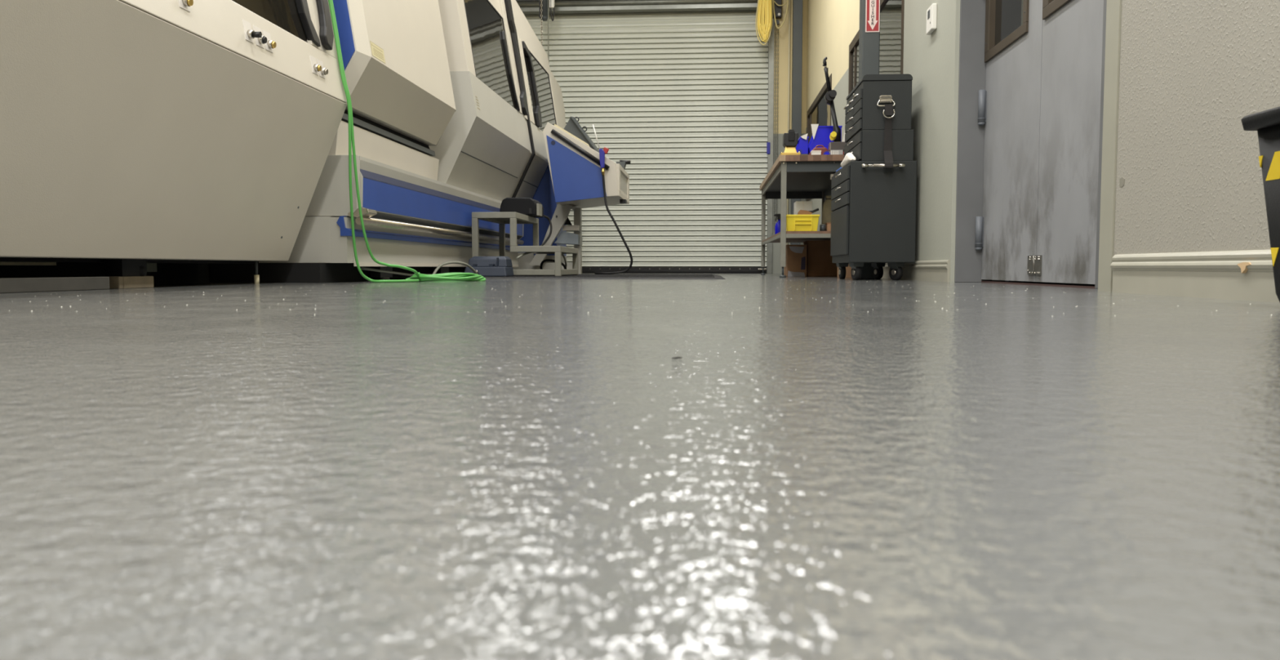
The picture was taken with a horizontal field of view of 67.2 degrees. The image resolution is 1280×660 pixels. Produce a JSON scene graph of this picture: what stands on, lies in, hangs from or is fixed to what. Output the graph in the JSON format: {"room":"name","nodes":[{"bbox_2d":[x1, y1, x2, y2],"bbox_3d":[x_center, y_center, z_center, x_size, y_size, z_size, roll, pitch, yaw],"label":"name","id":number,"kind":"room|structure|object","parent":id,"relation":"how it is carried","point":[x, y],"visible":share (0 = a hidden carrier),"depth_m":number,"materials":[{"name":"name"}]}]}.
{"room":"machine shop","nodes":[
{"label":"machine shop","id":0,"kind":"room"},
{"bbox_2d":[0,272,1279,659],"bbox_3d":[-2.376,-0.128,3.977,8.700,0.100,19.600,0,4,4],"label":"floor","id":1,"kind":"structure","parent":0,"point":[979,470],"depth_m":0.39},
{"bbox_2d":[0,0,346,293],"bbox_3d":[-2.268,-1.280,3.192,1.415,2.300,5.000,0,4,4],"label":"machine","id":2,"kind":"object","parent":1,"relation":"on","point":[144,144],"visible":0.99,"depth_m":3.49,"materials":[{"name":"paint"}]},
{"bbox_2d":[328,0,485,282],"bbox_3d":[-1.276,-1.361,5.246,0.429,2.206,1.184,1,4,21],"label":"air hose","id":3,"kind":"object","parent":2,"relation":"hanging from","point":[417,277],"visible":0.98,"depth_m":4.97,"materials":[{"name":"green rubber"}]},
{"bbox_2d":[208,0,631,282],"bbox_3d":[-1.261,-1.936,8.678,2.086,2.900,7.550,0,4,4],"label":"machine","id":4,"kind":"object","parent":1,"relation":"on","point":[458,108],"visible":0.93,"depth_m":6.67,"materials":[{"name":"paint"}]},
{"bbox_2d":[554,231,580,244],"bbox_3d":[-0.751,-0.960,10.077,0.254,0.139,0.320,0,4,4],"label":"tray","id":5,"kind":"object","parent":4,"relation":"on","point":[565,237],"depth_m":9.92,"materials":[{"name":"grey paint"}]},
{"bbox_2d":[592,124,632,274],"bbox_3d":[-0.268,-1.257,9.285,0.399,1.437,0.116,1,4,18],"label":"hose","id":6,"kind":"object","parent":4,"relation":"hanging from","point":[602,152],"visible":1,"depth_m":9.25,"materials":[{"name":"black"}]},
{"bbox_2d":[483,274,724,279],"bbox_3d":[-0.285,-0.453,8.088,1.950,0.015,3.080,0,4,4],"label":"floor mat","id":7,"kind":"object","parent":1,"relation":"on","point":[568,276],"visible":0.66,"depth_m":6.66,"materials":[{"name":"black rubber"}]},
{"bbox_2d":[432,256,513,276],"bbox_3d":[-1.157,-0.444,6.790,0.341,0.157,0.859,1,4,10],"label":"foot pedal","id":8,"kind":"object","parent":7,"relation":"on","point":[488,266],"visible":0.91,"depth_m":6.97,"materials":[{"name":"grey"}]},
{"bbox_2d":[468,256,512,266],"bbox_3d":[-1.106,-0.505,7.104,0.298,0.077,0.188,0,4,4],"label":"hood","id":9,"kind":"object","parent":8,"relation":"attached to","point":[480,261],"depth_m":7.02,"materials":[{"name":"blue plastic"}]},
{"bbox_2d":[471,211,578,275],"bbox_3d":[-0.906,-0.686,7.808,0.681,0.488,1.005,0,4,4],"label":"step stool","id":10,"kind":"object","parent":7,"relation":"on","point":[502,218],"visible":0.92,"depth_m":7.32,"materials":[{"name":"grey metal"}]},
{"bbox_2d":[499,197,552,245],"bbox_3d":[-0.943,-0.888,7.998,0.384,0.401,0.375,0,4,4],"label":"equipment case","id":11,"kind":"object","parent":10,"relation":"on","point":[530,206],"visible":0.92,"depth_m":7.82,"materials":[{"name":"black plastic"}]},
{"bbox_2d":[515,252,566,266],"bbox_3d":[-0.742,-0.540,7.706,0.122,0.199,0.992,1,4,16],"label":"cable","id":12,"kind":"object","parent":7,"relation":"on","point":[525,253],"visible":0.48,"depth_m":7.43,"materials":[{"name":"grey plastic"}]},
{"bbox_2d":[539,258,567,275],"bbox_3d":[-0.707,-0.517,7.933,0.307,0.134,0.139,-3,5,-42],"label":"cable","id":13,"kind":"object","parent":7,"relation":"on","point":[545,260],"visible":0.66,"depth_m":7.83,"materials":[{"name":"black rubber"}]},
{"bbox_2d":[31,279,1248,314],"bbox_3d":[-0.070,-0.203,4.355,3.246,0.001,5.484,0,4,4],"label":"chips","id":14,"kind":"object","parent":1,"relation":"on","point":[784,279],"visible":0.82,"depth_m":2.54,"materials":[{"name":"white"}]},
{"bbox_2d":[783,244,807,275],"bbox_3d":[1.456,-0.650,9.020,0.182,0.289,0.355,0,4,4],"label":"cardboard box","id":15,"kind":"object","parent":1,"relation":"on","point":[796,255],"visible":0.79,"depth_m":8.85,"materials":[{"name":"brown cardboard"}]},
{"bbox_2d":[800,256,805,269],"bbox_3d":[1.498,-0.614,8.844,0.040,0.120,0.005,0,4,4],"label":"print","id":16,"kind":"object","parent":15,"relation":"attached to","point":[802,258],"depth_m":8.84,"materials":[{"name":"grey"}]},
{"bbox_2d":[760,154,844,277],"bbox_3d":[1.580,-1.001,9.141,0.732,0.974,2.950,0,4,4],"label":"workbench","id":17,"kind":"object","parent":1,"relation":"on","point":[798,175],"visible":0.68,"depth_m":8.55,"materials":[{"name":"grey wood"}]},
{"bbox_2d":[773,213,780,234],"bbox_3d":[1.290,-0.976,8.937,0.096,0.205,0.063,0,4,4],"label":"spray bottle","id":18,"kind":"object","parent":17,"relation":"on","point":[777,228],"visible":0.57,"depth_m":8.92,"materials":[{"name":"blue plastic"}]},
{"bbox_2d":[779,128,800,155],"bbox_3d":[1.214,-1.510,7.803,0.160,0.215,0.220,0,4,4],"label":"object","id":19,"kind":"object","parent":17,"relation":"on","point":[790,140],"visible":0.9,"depth_m":7.73,"materials":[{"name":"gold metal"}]},
{"bbox_2d":[795,133,808,153],"bbox_3d":[1.406,-1.565,8.374,0.099,0.251,0.261,0,4,4],"label":"bin","id":20,"kind":"object","parent":17,"relation":"on","point":[802,144],"visible":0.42,"depth_m":8.26,"materials":[{"name":"blue plastic"}]},
{"bbox_2d":[786,214,819,231],"bbox_3d":[1.324,-0.875,7.927,0.274,0.134,0.325,0,4,4],"label":"bin","id":21,"kind":"object","parent":17,"relation":"on","point":[793,222],"visible":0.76,"depth_m":7.78,"materials":[{"name":"yellow plastic"}]},
{"bbox_2d":[797,208,818,214],"bbox_3d":[1.382,-0.969,7.896,0.169,0.058,0.080,0,4,4],"label":"brush","id":22,"kind":"object","parent":21,"relation":"on","point":[801,211],"visible":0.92,"depth_m":7.86,"materials":[{"name":"wood"}]},
{"bbox_2d":[793,200,812,214],"bbox_3d":[1.408,-0.970,8.325,0.140,0.273,0.203,0,4,4],"label":"carton","id":23,"kind":"object","parent":17,"relation":"on","point":[797,205],"visible":0.44,"depth_m":8.22,"materials":[{"name":"white plastic"}]},
{"bbox_2d":[810,150,821,154],"bbox_3d":[1.439,-1.435,7.872,0.078,0.056,0.084,0,4,4],"label":"box","id":24,"kind":"object","parent":17,"relation":"on","point":[812,152],"visible":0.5,"depth_m":7.83,"materials":[{"name":"white plastic"}]},
{"bbox_2d":[808,144,827,154],"bbox_3d":[1.497,-1.486,8.106,0.158,0.126,0.180,0,4,4],"label":"tool case","id":25,"kind":"object","parent":17,"relation":"on","point":[823,148],"visible":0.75,"depth_m":8.02,"materials":[{"name":"red plastic"}]},
{"bbox_2d":[819,223,826,231],"bbox_3d":[1.496,-0.834,7.877,0.048,0.060,0.048,0,4,4],"label":"can","id":26,"kind":"object","parent":17,"relation":"on","point":[822,227],"visible":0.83,"depth_m":7.86,"materials":[{"name":"grey metal"}]},
{"bbox_2d":[808,124,845,154],"bbox_3d":[1.609,-1.604,8.392,0.305,0.326,0.371,0,4,4],"label":"bin","id":27,"kind":"object","parent":17,"relation":"on","point":[820,134],"visible":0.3,"depth_m":8.22,"materials":[{"name":"blue plastic"}]},
{"bbox_2d":[822,195,832,224],"bbox_3d":[1.597,-0.975,8.112,0.128,0.310,0.121,0,4,4],"label":"sack","id":28,"kind":"object","parent":17,"relation":"on","point":[826,211],"visible":0.48,"depth_m":8.07,"materials":[{"name":"paper"}]},
{"bbox_2d":[824,222,831,231],"bbox_3d":[1.576,-0.842,7.901,0.099,0.072,0.144,0,4,4],"label":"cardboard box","id":29,"kind":"object","parent":17,"relation":"on","point":[828,224],"visible":0.3,"depth_m":7.83,"materials":[{"name":"cardboard"}]},
{"bbox_2d":[829,149,843,154],"bbox_3d":[1.599,-1.434,7.869,0.100,0.055,0.163,0,4,4],"label":"clear box","id":30,"kind":"object","parent":17,"relation":"on","point":[832,152],"visible":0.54,"depth_m":7.79,"materials":[{"name":"grey"}]},
{"bbox_2d":[822,57,846,151],"bbox_3d":[1.595,-1.842,7.840,0.217,0.762,0.130,0,4,4],"label":"jointed arm","id":31,"kind":"object","parent":30,"relation":"on","point":[835,135],"visible":0.93,"depth_m":7.83},
{"bbox_2d":[803,240,837,275],"bbox_3d":[1.713,-0.674,9.077,0.307,0.329,0.402,0,4,4],"label":"cardboard box","id":32,"kind":"object","parent":1,"relation":"on","point":[819,259],"visible":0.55,"depth_m":8.88,"materials":[{"name":"brown cardboard"}]},
{"bbox_2d":[837,264,851,277],"bbox_3d":[1.617,-0.454,7.416,0.162,0.104,0.252,0,4,4],"label":"carton","id":33,"kind":"object","parent":1,"relation":"on","point":[848,269],"visible":0.12,"depth_m":7.29,"materials":[{"name":"cardboard"}]},
{"bbox_2d":[830,160,916,279],"bbox_3d":[1.515,-0.703,6.370,0.447,0.738,0.898,0,4,4],"label":"base cabinet","id":34,"kind":"object","parent":1,"relation":"on","point":[873,206],"visible":1,"depth_m":5.98,"materials":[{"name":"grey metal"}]},
{"bbox_2d":[835,152,856,172],"bbox_3d":[1.354,-1.110,6.332,0.048,0.078,0.700,0,4,5],"label":"rag","id":35,"kind":"object","parent":34,"relation":"on","point":[849,157],"visible":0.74,"depth_m":6.12,"materials":[{"name":"white fabric"}]},
{"bbox_2d":[844,128,913,160],"bbox_3d":[1.539,-1.165,6.318,0.353,0.191,0.735,0,4,4],"label":"tool chest","id":36,"kind":"object","parent":34,"relation":"on","point":[866,144],"visible":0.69,"depth_m":5.95,"materials":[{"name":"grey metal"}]},
{"bbox_2d":[843,73,912,142],"bbox_3d":[1.530,-1.427,6.269,0.339,0.336,0.730,0,4,4],"label":"tool chest","id":37,"kind":"object","parent":36,"relation":"on","point":[864,107],"visible":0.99,"depth_m":5.94,"materials":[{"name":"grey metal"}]},
{"bbox_2d":[882,104,894,168],"bbox_3d":[1.525,-1.188,5.904,0.074,0.390,0.066,0,4,4],"label":"strap","id":38,"kind":"object","parent":37,"relation":"hanging from","point":[888,157],"visible":1,"depth_m":5.92,"materials":[{"name":"black fabric"}]},
{"bbox_2d":[1240,106,1279,302],"bbox_3d":[1.280,-0.212,1.609,0.279,0.366,0.531,0,4,4],"label":"trash bin","id":39,"kind":"object","parent":1,"relation":"on","point":[1266,122],"visible":1,"depth_m":1.82,"materials":[{"name":"black plastic"}]},
{"bbox_2d":[767,0,807,273],"bbox_3d":[-1.890,-3.397,13.425,8.310,5.200,0.300,0,4,4],"label":"wall","id":40,"kind":"structure","parent":0,"point":[783,39],"depth_m":13.01,"materials":[{"name":"paint"}]},
{"bbox_2d":[515,0,774,273],"bbox_3d":[0.041,-2.817,13.374,3.575,4.050,0.707,0,4,4],"label":"door","id":41,"kind":"structure","parent":40,"relation":"in","point":[680,91],"depth_m":13.20,"materials":[{"name":"paint"}]},
{"bbox_2d":[515,0,757,14],"bbox_3d":[0.006,-4.576,13.023,3.540,0.495,0.200,0,4,4],"label":"hood","id":42,"kind":"object","parent":41,"relation":"attached to","point":[527,6],"depth_m":12.99,"materials":[{"name":"grey metal"}]},
{"bbox_2d":[755,0,772,44],"bbox_3d":[1.636,-4.230,12.740,0.224,0.968,0.380,0,4,4],"label":"extension cord","id":43,"kind":"object","parent":41,"relation":"hanging from","point":[764,7],"visible":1,"depth_m":12.59,"materials":[{"name":"yellow plastic"}]},
{"bbox_2d":[772,0,788,28],"bbox_3d":[1.870,-4.282,12.843,0.225,0.561,0.208,0,4,4],"label":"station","id":44,"kind":"object","parent":40,"relation":"attached to","point":[777,5],"visible":1,"depth_m":12.85,"materials":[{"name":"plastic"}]},
{"bbox_2d":[773,19,779,230],"bbox_3d":[1.839,-2.756,13.009,0.058,2.806,0.075,0,4,4],"label":"chain","id":45,"kind":"object","parent":44,"relation":"hanging from","point":[777,20],"visible":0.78,"depth_m":12.97,"materials":[{"name":"grey metal"}]},
{"bbox_2d":[786,0,791,244],"bbox_3d":[2.007,-3.368,12.970,0.028,5.200,0.028,0,4,4],"label":"trim","id":46,"kind":"structure","parent":40,"relation":"attached to","point":[789,1],"depth_m":12.96,"materials":[{"name":"beige metal"}]},
{"bbox_2d":[804,0,1279,282],"bbox_3d":[1.718,-2.754,3.517,0.291,5.200,19.600,0,4,4],"label":"wall","id":47,"kind":"structure","parent":0,"point":[1189,177],"depth_m":2.80,"materials":[{"name":"paint"}]},
{"bbox_2d":[790,0,803,244],"bbox_3d":[2.066,-3.348,12.671,0.120,5.200,0.150,0,4,4],"label":"trim","id":48,"kind":"structure","parent":47,"relation":"attached to","point":[797,44],"depth_m":12.60,"materials":[{"name":"grey metal"}]},
{"bbox_2d":[805,73,831,200],"bbox_3d":[2.247,-2.225,11.581,0.226,1.200,2.530,0,4,4],"label":"window","id":49,"kind":"structure","parent":47,"relation":"in","point":[819,113],"depth_m":11.47,"materials":[{"name":"brown metal"}]},
{"bbox_2d":[858,0,880,278],"bbox_3d":[1.628,-2.965,6.775,0.121,5.200,0.160,0,4,4],"label":"trim","id":50,"kind":"structure","parent":47,"relation":"attached to","point":[868,42],"depth_m":6.76,"materials":[{"name":"grey metal"}]},
{"bbox_2d":[865,0,879,31],"bbox_3d":[1.629,-2.374,6.728,0.097,0.573,0.005,0,4,4],"label":"wall sign","id":51,"kind":"object","parent":47,"relation":"attached to","point":[873,6],"visible":1,"depth_m":6.74,"materials":[{"name":"red"}]},
{"bbox_2d":[848,0,904,94],"bbox_3d":[1.977,-1.977,7.763,0.226,1.200,2.540,0,4,4],"label":"window","id":52,"kind":"structure","parent":47,"relation":"in","point":[891,11],"depth_m":7.12,"materials":[{"name":"brown metal"}]},
{"bbox_2d":[848,259,950,281],"bbox_3d":[1.950,-0.575,9.140,0.021,0.122,7.855,0,4,4],"label":"baseboard","id":53,"kind":"structure","parent":47,"relation":"attached to","point":[937,270],"depth_m":5.75,"materials":[{"name":"paint"}]},
{"bbox_2d":[926,3,937,35],"bbox_3d":[1.703,-1.816,5.626,0.030,0.145,0.155,0,4,4],"label":"thermostat","id":54,"kind":"object","parent":47,"relation":"attached to","point":[931,12],"visible":1,"depth_m":5.57,"materials":[{"name":"white plastic"}]},
{"bbox_2d":[954,0,1106,288],"bbox_3d":[1.826,-1.295,4.207,0.380,2.200,2.200,0,4,4],"label":"door","id":55,"kind":"structure","parent":47,"relation":"in","point":[1031,77],"depth_m":4.41,"materials":[{"name":"grey metal"}]},
{"bbox_2d":[1097,0,1121,292],"bbox_3d":[1.561,-2.720,3.006,0.054,5.200,0.115,0,4,4],"label":"trim","id":56,"kind":"structure","parent":47,"relation":"attached to","point":[1113,9],"depth_m":3.14,"materials":[{"name":"paint"}]},
{"bbox_2d":[1110,248,1279,302],"bbox_3d":[1.197,0.115,-1.484,0.022,0.122,9.200,0,4,4],"label":"baseboard","id":57,"kind":"structure","parent":47,"relation":"attached to","point":[1243,274],"depth_m":2.54,"materials":[{"name":"paint"}]},
{"bbox_2d":[1236,262,1251,273],"bbox_3d":[1.460,-0.150,2.320,0.010,0.027,0.060,0,4,4],"label":"chip","id":58,"kind":"object","parent":47,"relation":"attached to","point":[1242,267],"depth_m":2.32,"materials":[{"name":"brown"}]},
{"bbox_3d":[-2.376,-5.417,3.634,8.700,0.100,19.600,0,4,4],"label":"ceiling","id":59,"kind":"structure","parent":0,"visible":0},
{"bbox_2d":[538,0,554,62],"bbox_3d":[-1.220,-4.097,12.631,0.201,3.903,0.118,-1,4,-14],"label":"chain hoist","id":60,"kind":"object","parent":59,"relation":"hanging from","point":[543,4],"visible":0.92,"depth_m":12.59,"materials":[{"name":"grey metal"}]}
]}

